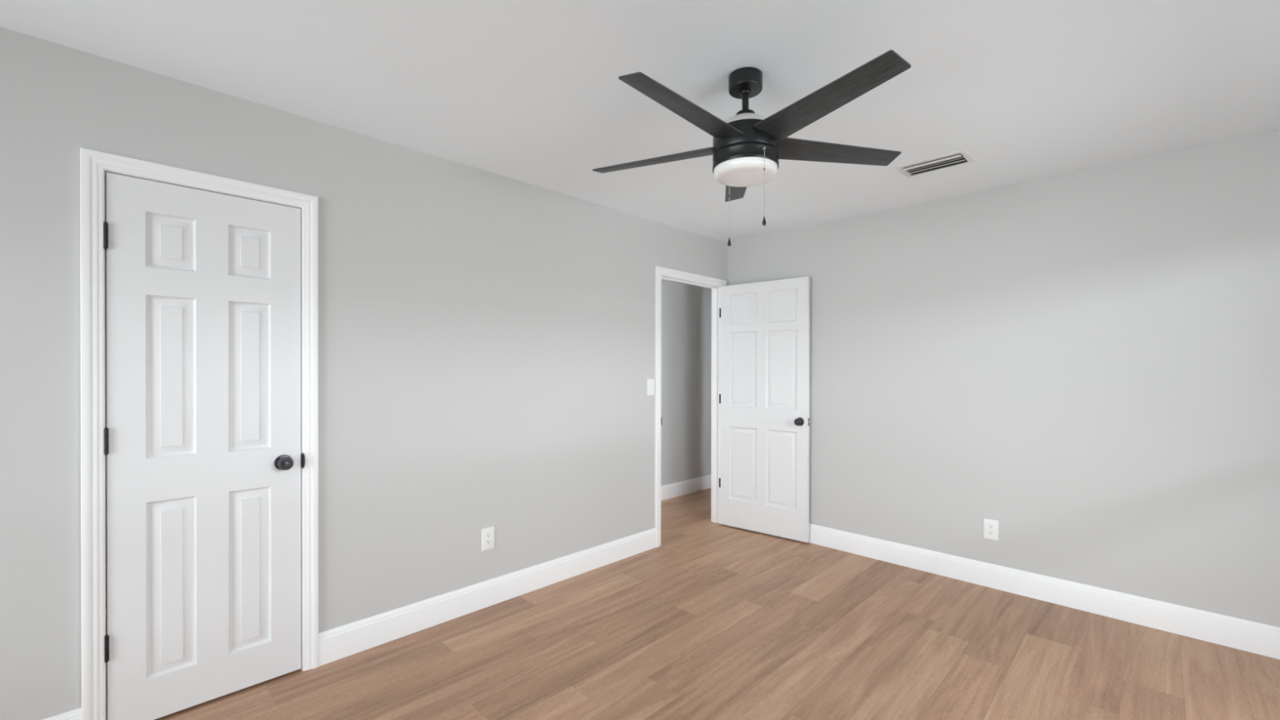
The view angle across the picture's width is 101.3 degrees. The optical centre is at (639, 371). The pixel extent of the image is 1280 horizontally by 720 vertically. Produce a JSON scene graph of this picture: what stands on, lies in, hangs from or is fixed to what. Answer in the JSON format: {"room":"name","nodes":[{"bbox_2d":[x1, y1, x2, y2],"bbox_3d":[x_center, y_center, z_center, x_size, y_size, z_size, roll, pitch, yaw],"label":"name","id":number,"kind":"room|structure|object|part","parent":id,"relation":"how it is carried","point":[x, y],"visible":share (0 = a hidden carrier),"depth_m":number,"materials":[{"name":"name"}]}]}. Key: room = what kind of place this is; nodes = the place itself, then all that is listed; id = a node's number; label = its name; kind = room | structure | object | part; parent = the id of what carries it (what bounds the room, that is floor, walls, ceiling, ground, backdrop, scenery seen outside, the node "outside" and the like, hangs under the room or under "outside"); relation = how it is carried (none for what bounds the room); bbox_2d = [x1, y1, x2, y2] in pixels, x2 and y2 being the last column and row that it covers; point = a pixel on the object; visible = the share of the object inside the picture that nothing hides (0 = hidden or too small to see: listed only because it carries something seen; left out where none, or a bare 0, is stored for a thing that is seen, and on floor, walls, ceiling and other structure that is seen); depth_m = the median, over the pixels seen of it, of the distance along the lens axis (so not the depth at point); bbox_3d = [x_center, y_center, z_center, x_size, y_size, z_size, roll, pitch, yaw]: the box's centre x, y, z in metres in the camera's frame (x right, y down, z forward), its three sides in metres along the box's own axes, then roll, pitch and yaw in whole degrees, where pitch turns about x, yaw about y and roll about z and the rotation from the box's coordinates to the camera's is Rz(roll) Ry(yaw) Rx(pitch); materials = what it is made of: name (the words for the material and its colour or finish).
{"room":"empty bedroom","nodes":[
{"label":"empty bedroom","id":0,"kind":"room"},
{"bbox_2d":[0,26,727,719],"bbox_3d":[-0.153,0.096,3.732,0.104,2.440,8.904,0,0,45],"label":"wall","id":1,"kind":"structure","parent":0,"point":[486,340],"depth_m":2.55,"materials":[{"name":"grey paint"}]},
{"bbox_2d":[43,707,81,719],"bbox_3d":[-2.559,1.250,1.217,0.014,0.144,1.732,0,0,45],"label":"baseboard","id":2,"kind":"structure","parent":1,"relation":"attached to","point":[76,714],"depth_m":1.81,"materials":[{"name":"white paint"}]},
{"bbox_2d":[80,147,318,719],"bbox_3d":[-1.730,0.271,2.123,0.122,2.098,0.725,0,0,45],"label":"door frame","id":3,"kind":"structure","parent":1,"relation":"attached to","point":[94,165],"depth_m":1.87,"materials":[{"name":"white paint"}]},
{"bbox_3d":[-1.492,0.391,2.319,0.046,0.068,0.012,0,0,45],"label":"strike plate","id":4,"kind":"part","parent":3,"relation":"part of","materials":[{"name":"grey metal"}]},
{"bbox_2d":[103,172,301,719],"bbox_3d":[-1.694,0.297,2.081,0.096,2.021,0.606,0,0,45],"label":"door","id":5,"kind":"structure","parent":1,"relation":"in","point":[202,433],"depth_m":2.06,"materials":[{"name":"white paint"}]},
{"bbox_3d":[-1.532,0.391,2.256,0.010,0.066,0.066,0,0,45],"label":"knob","id":6,"kind":"part","parent":5,"relation":"part of","materials":[{"name":"brown metal"}]},
{"bbox_3d":[-1.514,0.392,2.238,0.060,0.056,0.056,0,0,45],"label":"knob","id":7,"kind":"part","parent":5,"relation":"part of","materials":[{"name":"brown metal"}]},
{"bbox_2d":[318,528,656,666],"bbox_3d":[-0.662,1.246,3.140,0.014,0.144,2.221,0,0,45],"label":"baseboard","id":8,"kind":"structure","parent":1,"relation":"attached to","point":[344,641],"depth_m":2.85,"materials":[{"name":"white paint"}]},
{"bbox_2d":[481,526,494,551],"bbox_3d":[-0.853,0.939,2.948,0.008,0.121,0.077,0,0,45],"label":"wall outlet","id":9,"kind":"object","parent":1,"relation":"attached to","point":[487,534],"visible":1,"depth_m":2.94,"materials":[{"name":"white plastic"}]},
{"bbox_2d":[485,539,491,545],"bbox_3d":[-0.851,0.958,2.946,0.002,0.027,0.034,0,0,45],"label":"receptacle","id":10,"kind":"object","parent":9,"relation":"attached to","point":[488,542],"depth_m":2.95,"materials":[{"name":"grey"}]},
{"bbox_2d":[485,532,491,537],"bbox_3d":[-0.851,0.919,2.946,0.002,0.027,0.034,0,0,45],"label":"receptacle","id":11,"kind":"object","parent":9,"relation":"attached to","point":[488,535],"depth_m":2.95,"materials":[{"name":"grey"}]},
{"bbox_2d":[647,378,654,395],"bbox_3d":[0.082,0.116,3.891,0.009,0.121,0.074,0,0,45],"label":"light switch","id":12,"kind":"object","parent":1,"relation":"attached to","point":[651,382],"visible":1,"depth_m":3.89,"materials":[{"name":"white plastic"}]},
{"bbox_2d":[654,266,726,547],"bbox_3d":[0.397,0.263,4.279,0.122,2.102,0.892,0,0,45],"label":"door frame","id":13,"kind":"structure","parent":1,"relation":"attached to","point":[664,273],"depth_m":4.53,"materials":[{"name":"white paint"}]},
{"bbox_2d":[719,276,809,542],"bbox_3d":[0.966,0.289,4.237,0.813,2.025,0.098,0,0,40],"label":"door","id":14,"kind":"structure","parent":1,"relation":"in","point":[764,397],"depth_m":4.21,"materials":[{"name":"white paint"}]},
{"bbox_3d":[1.210,0.385,4.007,0.056,0.056,0.060,0,0,39],"label":"knob","id":15,"kind":"part","parent":14,"relation":"part of","materials":[{"name":"brown metal"}]},
{"bbox_3d":[1.226,0.385,4.026,0.066,0.066,0.010,0,0,39],"label":"knob","id":16,"kind":"part","parent":14,"relation":"part of","materials":[{"name":"brown metal"}]},
{"bbox_2d":[0,0,1279,242],"bbox_3d":[0.884,-1.148,2.706,4.904,0.060,8.904,0,0,45],"label":"ceiling","id":17,"kind":"structure","parent":0,"point":[529,91],"depth_m":1.97,"materials":[{"name":"white paint"}]},
{"bbox_2d":[592,49,911,246],"bbox_3d":[0.372,-0.809,1.949,1.236,0.614,1.190,0,0,45],"label":"ceiling fan","id":18,"kind":"object","parent":17,"relation":"hanging from","point":[748,147],"visible":1,"depth_m":1.87,"materials":[{"name":"black metal"}]},
{"bbox_3d":[0.056,-0.857,2.138,0.526,0.032,0.126,0,0,24],"label":"blade","id":19,"kind":"part","parent":18,"relation":"part of","materials":[{"name":"black wood"}]},
{"bbox_3d":[0.145,-0.855,1.706,0.126,0.032,0.526,0,0,42],"label":"blade","id":20,"kind":"part","parent":18,"relation":"part of","materials":[{"name":"black wood"}]},
{"bbox_3d":[0.358,-0.663,2.104,0.003,0.264,0.003,0,0,22],"label":"pull chain","id":21,"kind":"part","parent":18,"relation":"part of","materials":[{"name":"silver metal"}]},
{"bbox_3d":[0.440,-0.857,2.356,0.126,0.032,0.526,0,0,6],"label":"blade","id":22,"kind":"part","parent":18,"relation":"part of","materials":[{"name":"black wood"}]},
{"bbox_3d":[0.398,-0.751,1.983,0.236,0.048,0.236,0,0,45],"label":"lamp shade","id":23,"kind":"part","parent":18,"relation":"part of","materials":[{"name":"white glass"}]},
{"bbox_3d":[0.398,-0.928,1.983,0.202,0.051,0.202,0,0,45],"label":"motor","id":24,"kind":"part","parent":18,"relation":"part of","materials":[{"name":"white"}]},
{"bbox_3d":[0.442,-0.670,1.865,0.003,0.246,0.003,0,0,22],"label":"pull chain","id":25,"kind":"part","parent":18,"relation":"part of","materials":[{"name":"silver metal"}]},
{"bbox_3d":[0.583,-0.854,1.657,0.126,0.032,0.526,0,0,-30],"label":"blade","id":26,"kind":"part","parent":18,"relation":"part of","materials":[{"name":"black wood"}]},
{"bbox_3d":[0.765,-0.855,2.058,0.526,0.032,0.126,0,0,-12],"label":"blade","id":27,"kind":"part","parent":18,"relation":"part of","materials":[{"name":"black wood"}]},
{"bbox_2d":[896,149,975,177],"bbox_3d":[1.589,-1.106,2.825,0.331,0.023,0.208,0,0,45],"label":"ceiling vent","id":28,"kind":"object","parent":17,"relation":"in","point":[962,157],"visible":1,"depth_m":2.80,"materials":[{"name":"white metal"}]},
{"bbox_2d":[661,279,711,485],"bbox_3d":[0.750,0.091,5.372,0.913,2.440,5.300,0,0,45],"label":"wall","id":29,"kind":"structure","parent":0,"point":[686,308],"depth_m":5.62,"materials":[{"name":"grey paint"}]},
{"bbox_2d":[661,474,711,500],"bbox_3d":[0.500,1.238,5.622,0.014,0.144,5.100,0,0,45],"label":"baseboard","id":30,"kind":"structure","parent":29,"relation":"attached to","point":[680,488],"depth_m":5.60,"materials":[{"name":"white paint"}]},
{"bbox_2d":[154,487,1279,719],"bbox_3d":[0.879,1.352,2.716,4.904,0.060,8.904,0,0,45],"label":"floor","id":31,"kind":"structure","parent":0,"point":[713,621],"depth_m":2.42,"materials":[{"name":"wood"}]},
{"bbox_2d":[727,130,1279,627],"bbox_3d":[2.171,0.102,3.271,3.854,2.440,0.104,0,0,45],"label":"wall","id":32,"kind":"structure","parent":0,"point":[1085,364],"depth_m":2.94,"materials":[{"name":"grey paint"}]},
{"bbox_2d":[983,518,998,540],"bbox_3d":[2.150,0.968,3.215,0.077,0.121,0.008,0,0,45],"label":"wall outlet","id":33,"kind":"object","parent":32,"relation":"attached to","point":[990,526],"visible":1,"depth_m":3.21,"materials":[{"name":"white plastic"}]},
{"bbox_2d":[987,530,994,535],"bbox_3d":[2.148,0.987,3.213,0.034,0.027,0.002,0,0,45],"label":"receptacle","id":34,"kind":"object","parent":33,"relation":"attached to","point":[989,532],"depth_m":3.21,"materials":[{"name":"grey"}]},
{"bbox_2d":[987,524,994,528],"bbox_3d":[2.148,0.948,3.212,0.034,0.027,0.002,0,0,45],"label":"receptacle","id":35,"kind":"object","parent":33,"relation":"attached to","point":[989,526],"depth_m":3.21,"materials":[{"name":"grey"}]},
{"bbox_2d":[808,523,1279,659],"bbox_3d":[2.091,1.250,3.270,3.750,0.144,0.014,0,0,45],"label":"baseboard","id":36,"kind":"structure","parent":32,"relation":"attached to","point":[1263,639],"depth_m":2.93,"materials":[{"name":"white paint"}]}
]}

